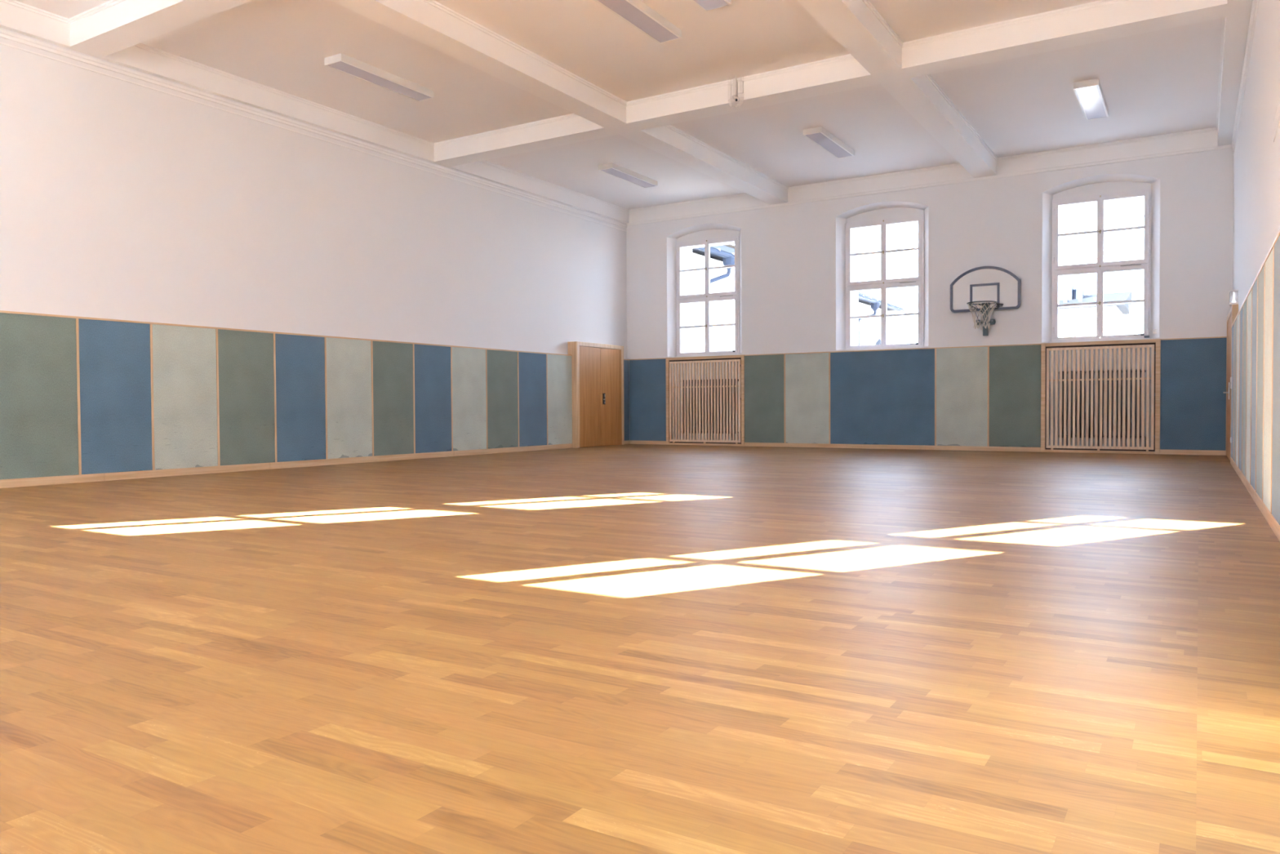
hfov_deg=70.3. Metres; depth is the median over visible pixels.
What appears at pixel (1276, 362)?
panel
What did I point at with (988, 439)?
trim
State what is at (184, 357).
panel
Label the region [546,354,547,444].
trim
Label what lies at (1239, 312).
trim
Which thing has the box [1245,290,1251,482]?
panel
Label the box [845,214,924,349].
window
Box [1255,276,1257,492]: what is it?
trim
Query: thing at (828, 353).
trim
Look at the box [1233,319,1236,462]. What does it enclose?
panel
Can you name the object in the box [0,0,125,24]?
trim
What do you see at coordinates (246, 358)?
panel
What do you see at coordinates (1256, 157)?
wall
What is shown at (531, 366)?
panel
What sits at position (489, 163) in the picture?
trim
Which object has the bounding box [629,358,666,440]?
panel
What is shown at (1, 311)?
trim
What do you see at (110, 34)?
beams
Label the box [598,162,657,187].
ceiling lamp
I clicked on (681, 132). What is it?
trim
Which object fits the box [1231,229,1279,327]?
trim
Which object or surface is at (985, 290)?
basketball hoop
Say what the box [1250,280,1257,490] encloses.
panel
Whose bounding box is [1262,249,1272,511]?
panel
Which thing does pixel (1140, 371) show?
radiator
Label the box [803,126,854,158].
ceiling lamp
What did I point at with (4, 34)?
trim
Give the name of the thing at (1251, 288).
trim
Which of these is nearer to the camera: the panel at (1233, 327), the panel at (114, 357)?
the panel at (114, 357)
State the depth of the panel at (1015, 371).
15.59 m
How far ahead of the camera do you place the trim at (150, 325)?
10.72 m
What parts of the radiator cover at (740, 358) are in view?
cross rail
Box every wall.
[0,27,626,359]
[626,147,1233,447]
[1232,0,1279,311]
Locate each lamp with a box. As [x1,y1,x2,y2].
[324,53,434,101]
[594,0,681,43]
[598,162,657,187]
[692,0,731,11]
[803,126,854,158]
[1073,78,1108,119]
[1229,288,1238,306]
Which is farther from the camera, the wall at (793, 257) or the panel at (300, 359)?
the wall at (793, 257)
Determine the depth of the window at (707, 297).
18.91 m
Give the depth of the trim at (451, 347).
15.01 m
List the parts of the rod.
rod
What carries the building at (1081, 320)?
on the ground
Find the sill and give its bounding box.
[835,346,928,351]
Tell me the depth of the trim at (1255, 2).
10.48 m
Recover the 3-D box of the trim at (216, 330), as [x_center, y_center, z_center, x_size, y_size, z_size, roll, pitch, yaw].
[-5.350,-0.371,11.465,0.101,1.720,0.026,0,1,32]
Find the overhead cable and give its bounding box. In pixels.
[1058,214,1144,287]
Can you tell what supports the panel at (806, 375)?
attached to the wall at (793, 257)
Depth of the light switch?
11.91 m
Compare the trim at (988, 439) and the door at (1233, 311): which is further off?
the trim at (988, 439)
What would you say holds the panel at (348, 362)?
attached to the wall at (120, 200)
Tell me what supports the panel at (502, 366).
attached to the wall at (120, 200)
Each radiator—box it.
[680,378,738,439]
[1057,368,1146,447]
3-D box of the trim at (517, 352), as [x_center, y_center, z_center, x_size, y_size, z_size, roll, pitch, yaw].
[-2.244,-0.500,16.513,0.101,1.720,0.026,0,1,32]
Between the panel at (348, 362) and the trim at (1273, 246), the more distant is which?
the panel at (348, 362)
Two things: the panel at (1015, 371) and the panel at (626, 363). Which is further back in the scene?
the panel at (626, 363)
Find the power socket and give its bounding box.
[1152,328,1156,333]
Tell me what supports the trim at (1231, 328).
attached to the wall at (1256, 157)
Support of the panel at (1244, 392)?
attached to the wall at (1256, 157)
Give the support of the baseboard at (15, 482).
attached to the wall at (120, 200)
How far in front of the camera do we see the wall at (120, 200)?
12.01 m
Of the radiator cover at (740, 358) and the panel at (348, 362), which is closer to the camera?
the panel at (348, 362)
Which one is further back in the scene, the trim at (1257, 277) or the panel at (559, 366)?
the panel at (559, 366)
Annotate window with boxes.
[675,235,739,356]
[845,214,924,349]
[1051,188,1151,342]
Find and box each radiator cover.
[665,355,744,445]
[1040,338,1160,453]
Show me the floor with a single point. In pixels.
(626, 648)
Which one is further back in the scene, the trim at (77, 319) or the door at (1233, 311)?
the door at (1233, 311)
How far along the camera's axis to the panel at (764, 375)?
18.04 m
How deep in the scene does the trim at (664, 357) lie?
19.43 m
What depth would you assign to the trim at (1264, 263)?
6.55 m
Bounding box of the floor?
[0,444,1279,853]
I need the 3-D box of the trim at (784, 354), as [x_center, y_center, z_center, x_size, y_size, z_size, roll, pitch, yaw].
[2.856,-0.555,17.837,0.027,1.736,0.081,0,1,32]
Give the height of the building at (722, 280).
7.980 m
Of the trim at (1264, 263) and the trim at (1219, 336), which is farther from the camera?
the trim at (1219, 336)
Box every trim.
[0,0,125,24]
[0,29,626,231]
[0,310,572,355]
[75,318,81,474]
[133,43,577,146]
[149,324,155,470]
[215,328,220,466]
[273,333,277,462]
[324,337,328,458]
[370,340,373,456]
[413,343,415,453]
[422,0,853,106]
[450,346,453,450]
[480,160,749,212]
[485,349,488,448]
[517,351,519,446]
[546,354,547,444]
[626,144,1231,226]
[629,357,665,359]
[664,124,961,190]
[743,343,1040,355]
[783,354,785,443]
[828,352,830,444]
[862,0,1127,48]
[924,17,1225,160]
[934,348,936,445]
[986,346,989,446]
[1160,336,1226,340]
[1230,328,1231,456]
[1231,0,1259,155]
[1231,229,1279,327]
[1232,334,1234,460]
[1235,349,1236,463]
[1238,311,1239,466]
[1241,304,1244,472]
[1245,302,1247,466]
[1249,288,1252,484]
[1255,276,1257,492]
[1262,262,1265,502]
[1270,245,1274,513]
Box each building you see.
[692,244,904,352]
[1058,284,1132,337]
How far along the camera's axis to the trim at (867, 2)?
10.06 m
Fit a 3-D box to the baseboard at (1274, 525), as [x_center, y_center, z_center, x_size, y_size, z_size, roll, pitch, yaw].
[5.797,0.532,8.634,0.078,0.087,8.242,0,1,31]
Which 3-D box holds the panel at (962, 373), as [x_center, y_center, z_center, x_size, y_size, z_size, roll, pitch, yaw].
[5.699,-0.533,16.091,0.871,1.736,0.078,0,1,32]
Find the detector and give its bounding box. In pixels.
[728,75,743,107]
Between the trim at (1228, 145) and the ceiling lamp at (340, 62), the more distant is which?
the trim at (1228, 145)
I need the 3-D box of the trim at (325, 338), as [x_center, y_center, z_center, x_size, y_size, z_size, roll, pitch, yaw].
[-4.479,-0.407,12.882,0.101,1.720,0.026,0,1,32]
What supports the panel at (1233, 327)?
attached to the wall at (1256, 157)
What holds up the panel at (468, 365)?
attached to the wall at (120, 200)
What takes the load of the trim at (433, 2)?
attached to the ceiling
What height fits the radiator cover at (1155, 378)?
1.834 m
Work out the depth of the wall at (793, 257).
16.11 m
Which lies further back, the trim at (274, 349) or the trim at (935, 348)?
the trim at (935, 348)
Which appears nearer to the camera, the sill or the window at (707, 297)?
the sill
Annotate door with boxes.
[567,341,624,448]
[1222,304,1238,460]
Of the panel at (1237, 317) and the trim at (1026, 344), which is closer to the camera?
the panel at (1237, 317)
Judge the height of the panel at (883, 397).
1.736 m
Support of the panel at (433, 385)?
attached to the wall at (120, 200)
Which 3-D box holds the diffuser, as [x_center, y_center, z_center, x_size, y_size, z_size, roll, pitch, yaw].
[6.274,-4.497,12.623,0.249,0.008,1.535,0,1,32]
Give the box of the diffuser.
[1075,85,1106,119]
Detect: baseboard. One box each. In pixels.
[0,440,629,488]
[629,440,1225,455]
[1230,456,1279,541]
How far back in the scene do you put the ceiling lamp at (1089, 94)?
12.45 m
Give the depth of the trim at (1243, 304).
9.32 m
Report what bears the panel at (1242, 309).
attached to the wall at (1256, 157)
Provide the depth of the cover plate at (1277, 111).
6.54 m
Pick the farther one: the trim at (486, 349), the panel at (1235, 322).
the trim at (486, 349)
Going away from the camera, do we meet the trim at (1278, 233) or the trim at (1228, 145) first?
the trim at (1278, 233)
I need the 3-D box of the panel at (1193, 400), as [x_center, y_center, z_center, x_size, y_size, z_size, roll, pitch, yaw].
[8.673,-0.510,14.262,0.882,1.736,0.078,0,1,32]
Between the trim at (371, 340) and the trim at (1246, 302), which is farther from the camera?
the trim at (371, 340)
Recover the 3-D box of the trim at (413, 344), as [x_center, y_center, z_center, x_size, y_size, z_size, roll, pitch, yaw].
[-3.592,-0.444,14.323,0.101,1.720,0.026,0,1,32]
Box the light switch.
[1230,376,1231,389]
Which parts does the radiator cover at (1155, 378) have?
cross rail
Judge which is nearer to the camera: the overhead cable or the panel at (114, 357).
the panel at (114, 357)
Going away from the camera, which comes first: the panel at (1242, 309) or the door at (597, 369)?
the panel at (1242, 309)
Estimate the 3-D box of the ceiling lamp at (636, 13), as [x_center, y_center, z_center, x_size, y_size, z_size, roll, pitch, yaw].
[-0.062,-4.431,9.707,0.303,0.089,1.550,0,1,32]
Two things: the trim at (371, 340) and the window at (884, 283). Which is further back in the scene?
the window at (884, 283)
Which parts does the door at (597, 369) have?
lock plate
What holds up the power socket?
attached to the wall at (793, 257)
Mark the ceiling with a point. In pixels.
(1162, 82)
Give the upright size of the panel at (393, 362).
1.720 m
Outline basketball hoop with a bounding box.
[950,266,1020,335]
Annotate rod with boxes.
[1144,193,1150,337]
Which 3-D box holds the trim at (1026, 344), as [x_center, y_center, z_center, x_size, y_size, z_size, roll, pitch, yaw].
[4.452,-1.420,16.834,5.501,0.017,0.084,0,1,32]
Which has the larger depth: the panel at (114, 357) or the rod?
the rod
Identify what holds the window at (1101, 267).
in the wall at (793, 257)
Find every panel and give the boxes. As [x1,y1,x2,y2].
[0,312,78,479]
[78,318,152,474]
[152,324,217,469]
[217,328,275,465]
[275,333,325,462]
[326,337,372,458]
[372,341,413,455]
[413,343,451,453]
[452,346,486,450]
[486,349,518,448]
[518,351,546,446]
[547,354,572,444]
[623,360,629,440]
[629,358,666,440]
[744,354,784,443]
[785,352,828,443]
[830,348,934,445]
[936,346,987,446]
[989,344,1040,447]
[1160,337,1226,450]
[1231,324,1234,458]
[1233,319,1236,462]
[1235,314,1239,466]
[1238,306,1243,471]
[1242,298,1247,476]
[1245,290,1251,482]
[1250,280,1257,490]
[1256,265,1264,499]
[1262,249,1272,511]
[1271,235,1279,524]
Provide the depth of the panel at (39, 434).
9.66 m
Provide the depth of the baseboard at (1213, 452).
16.44 m
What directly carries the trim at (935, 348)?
attached to the wall at (793, 257)
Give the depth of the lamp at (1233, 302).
12.19 m
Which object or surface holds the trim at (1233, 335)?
attached to the wall at (1256, 157)
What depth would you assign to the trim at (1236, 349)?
10.69 m
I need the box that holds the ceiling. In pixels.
[14,0,1222,209]
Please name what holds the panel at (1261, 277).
attached to the wall at (1256, 157)
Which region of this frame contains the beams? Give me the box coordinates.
[0,0,1253,223]

